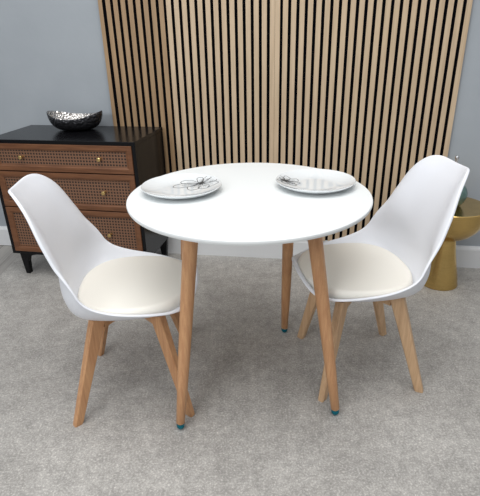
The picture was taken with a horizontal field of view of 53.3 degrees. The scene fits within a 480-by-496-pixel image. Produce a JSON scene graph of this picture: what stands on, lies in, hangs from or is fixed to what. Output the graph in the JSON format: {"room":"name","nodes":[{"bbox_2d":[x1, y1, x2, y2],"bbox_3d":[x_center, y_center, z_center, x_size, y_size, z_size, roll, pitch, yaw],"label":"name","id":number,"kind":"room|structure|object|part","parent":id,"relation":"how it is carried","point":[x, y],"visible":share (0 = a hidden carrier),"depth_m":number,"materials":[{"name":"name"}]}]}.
{"room":"dining room","nodes":[
{"label":"dining room","id":0,"kind":"room"},
{"bbox_2d":[0,245,479,495],"bbox_3d":[0.025,1.143,0.560,8.000,0.060,6.471,-1,25,0],"label":"floor","id":1,"kind":"structure","parent":0,"point":[259,426],"depth_m":1.77,"materials":[{"name":"grey carpet"}]},
{"bbox_2d":[0,125,167,272],"bbox_3d":[-0.838,-0.243,2.635,0.787,0.774,0.415,3,25,10],"label":"sideboard","id":2,"kind":"object","parent":1,"relation":"on","point":[98,168],"visible":0.7,"depth_m":2.40,"materials":[{"name":"black paint"}]},
{"bbox_3d":[-1.183,0.074,2.713,0.111,0.147,0.032,3,25,10],"label":"leg","id":3,"kind":"part","parent":2,"relation":"part of","materials":[{"name":"black paint"}]},
{"bbox_3d":[-0.877,-0.442,2.352,0.682,0.074,0.003,4,25,10],"label":"cane panel","id":4,"kind":"part","parent":2,"relation":"part of","materials":[{"name":"brown wicker"}]},
{"bbox_3d":[-0.877,-0.442,2.353,0.745,0.136,0.019,3,25,10],"label":"drawer","id":5,"kind":"part","parent":2,"relation":"part of","materials":[{"name":"brown wood"}]},
{"bbox_3d":[-0.874,-0.289,2.422,0.745,0.188,0.019,3,25,10],"label":"drawer","id":6,"kind":"part","parent":2,"relation":"part of","materials":[{"name":"brown wood"}]},
{"bbox_3d":[-0.874,-0.289,2.422,0.682,0.125,0.003,4,25,10],"label":"cane panel","id":7,"kind":"part","parent":2,"relation":"part of","materials":[{"name":"brown wicker"}]},
{"bbox_3d":[-0.869,-0.083,2.517,0.745,0.254,0.019,3,25,10],"label":"drawer","id":8,"kind":"part","parent":2,"relation":"part of","materials":[{"name":"brown wood"}]},
{"bbox_2d":[47,110,101,130],"bbox_3d":[-0.875,-0.682,2.549,0.294,0.096,0.210,1,25,6],"label":"decorative bowl","id":9,"kind":"object","parent":2,"relation":"on","point":[65,121],"visible":1,"depth_m":2.49,"materials":[{"name":"silver metal"}]},
{"bbox_3d":[-0.869,-0.083,2.517,0.682,0.191,0.003,4,25,10],"label":"cane panel","id":10,"kind":"part","parent":2,"relation":"part of","materials":[{"name":"brown wicker"}]},
{"bbox_3d":[-0.476,0.002,2.837,0.111,0.147,0.032,4,25,10],"label":"leg","id":11,"kind":"part","parent":2,"relation":"part of","materials":[{"name":"black paint"}]},
{"bbox_2d":[8,174,198,426],"bbox_3d":[-0.426,0.151,1.696,0.568,0.820,0.497,-3,25,-5],"label":"dining chair","id":12,"kind":"object","parent":1,"relation":"on","point":[102,283],"visible":0.94,"depth_m":1.63,"materials":[{"name":"white plastic"}]},
{"bbox_3d":[-0.517,0.422,1.635,0.172,0.382,0.031,-21,31,-36],"label":"leg","id":13,"kind":"part","parent":12,"relation":"part of","materials":[{"name":"brown wood"}]},
{"bbox_3d":[-0.543,0.292,1.921,0.165,0.382,0.031,14,29,30],"label":"leg","id":14,"kind":"part","parent":12,"relation":"part of","materials":[{"name":"brown wood"}]},
{"bbox_3d":[-0.233,0.405,1.659,0.156,0.382,0.031,15,29,32],"label":"leg","id":15,"kind":"part","parent":12,"relation":"part of","materials":[{"name":"brown wood"}]},
{"bbox_3d":[-0.269,0.270,1.957,0.031,0.382,0.175,12,28,27],"label":"leg","id":16,"kind":"part","parent":12,"relation":"part of","materials":[{"name":"brown wood"}]},
{"bbox_2d":[126,163,372,428],"bbox_3d":[0.037,0.158,1.744,0.800,0.750,0.800,-1,25,0],"label":"dining table","id":17,"kind":"object","parent":1,"relation":"on","point":[249,207],"visible":0.93,"depth_m":1.49,"materials":[{"name":"white paint"}]},
{"bbox_2d":[141,173,221,198],"bbox_3d":[-0.197,-0.203,1.612,0.270,0.025,0.270,-1,25,0],"label":"dinner plate","id":18,"kind":"object","parent":17,"relation":"on","point":[181,185],"visible":1,"depth_m":1.63,"materials":[{"name":"white ceramic"}]},
{"bbox_3d":[-0.169,0.254,1.535,0.113,0.712,0.130,-1,25,0],"label":"leg","id":19,"kind":"part","parent":17,"relation":"part of","materials":[{"name":"brown wood"}]},
{"bbox_3d":[0.191,0.060,1.943,0.047,0.712,0.150,-1,25,0],"label":"leg","id":20,"kind":"part","parent":17,"relation":"part of","materials":[{"name":"brown wood"}]},
{"bbox_2d":[276,169,355,193],"bbox_3d":[0.257,-0.224,1.635,0.270,0.025,0.270,-1,25,0],"label":"dinner plate","id":21,"kind":"object","parent":17,"relation":"on","point":[315,181],"visible":1,"depth_m":1.66,"materials":[{"name":"white ceramic"}]},
{"bbox_3d":[0.274,0.227,1.574,0.167,0.713,0.047,17,30,34],"label":"leg","id":22,"kind":"part","parent":17,"relation":"part of","materials":[{"name":"brown wood"}]},
{"bbox_2d":[292,155,469,401],"bbox_3d":[0.478,0.095,1.777,0.562,0.820,0.490,-4,25,-5],"label":"dining chair","id":23,"kind":"object","parent":1,"relation":"on","point":[387,261],"visible":0.92,"depth_m":1.72,"materials":[{"name":"white plastic"}]},
{"bbox_3d":[0.304,0.238,1.999,0.031,0.382,0.144,-22,32,-37],"label":"leg","id":24,"kind":"part","parent":23,"relation":"part of","materials":[{"name":"brown wood"}]},
{"bbox_3d":[0.334,0.366,1.716,0.031,0.382,0.136,19,31,37],"label":"leg","id":25,"kind":"part","parent":23,"relation":"part of","materials":[{"name":"brown wood"}]},
{"bbox_3d":[0.577,0.226,2.013,0.162,0.382,0.031,-17,29,-31],"label":"leg","id":26,"kind":"part","parent":23,"relation":"part of","materials":[{"name":"brown wood"}]},
{"bbox_3d":[0.608,0.349,1.740,0.163,0.382,0.031,11,27,24],"label":"leg","id":27,"kind":"part","parent":23,"relation":"part of","materials":[{"name":"brown wood"}]},
{"bbox_2d":[424,197,479,290],"bbox_3d":[1.050,-0.016,2.454,0.342,0.436,0.342,-1,25,0],"label":"side table","id":28,"kind":"object","parent":1,"relation":"on","point":[465,224],"visible":0.45,"depth_m":2.41,"materials":[{"name":"gold metal"}]},
{"bbox_2d":[455,155,467,205],"bbox_3d":[1.033,-0.327,2.314,0.148,0.246,0.148,-1,25,0],"label":"ornament","id":29,"kind":"object","parent":28,"relation":"on","point":[464,194],"visible":0.26,"depth_m":2.28,"materials":[{"name":"green glass"}]},
{"bbox_2d":[0,0,479,245],"bbox_3d":[-0.015,-1.153,2.415,8.400,2.620,0.122,3,25,8],"label":"wall","id":30,"kind":"structure","parent":0,"point":[52,56],"depth_m":2.55,"materials":[{"name":"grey paint"}]},
{"bbox_2d":[98,0,178,173],"bbox_3d":[-0.538,-1.133,2.434,0.352,2.292,0.020,3,25,8],"label":"wall panel","id":31,"kind":"object","parent":30,"relation":"attached to","point":[135,37],"visible":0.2,"depth_m":2.51,"materials":[{"name":"beige wood"}]},
{"bbox_2d":[166,0,274,170],"bbox_3d":[-0.096,-1.113,2.369,0.540,2.292,0.021,3,25,8],"label":"wall panel","id":32,"kind":"object","parent":30,"relation":"attached to","point":[222,52],"visible":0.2,"depth_m":2.47,"materials":[{"name":"beige wood"}]},
{"bbox_2d":[0,226,479,267],"bbox_3d":[-0.002,-0.009,2.862,8.400,0.127,0.020,3,25,8],"label":"baseboard","id":33,"kind":"structure","parent":30,"relation":"attached to","point":[466,256],"depth_m":2.85,"materials":[{"name":"white paint"}]},
{"bbox_2d":[274,0,472,240],"bbox_3d":[0.614,-1.080,2.263,0.895,2.292,0.021,3,25,8],"label":"wall panel","id":34,"kind":"object","parent":30,"relation":"attached to","point":[365,90],"visible":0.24,"depth_m":2.38,"materials":[{"name":"beige wood"}]}
]}

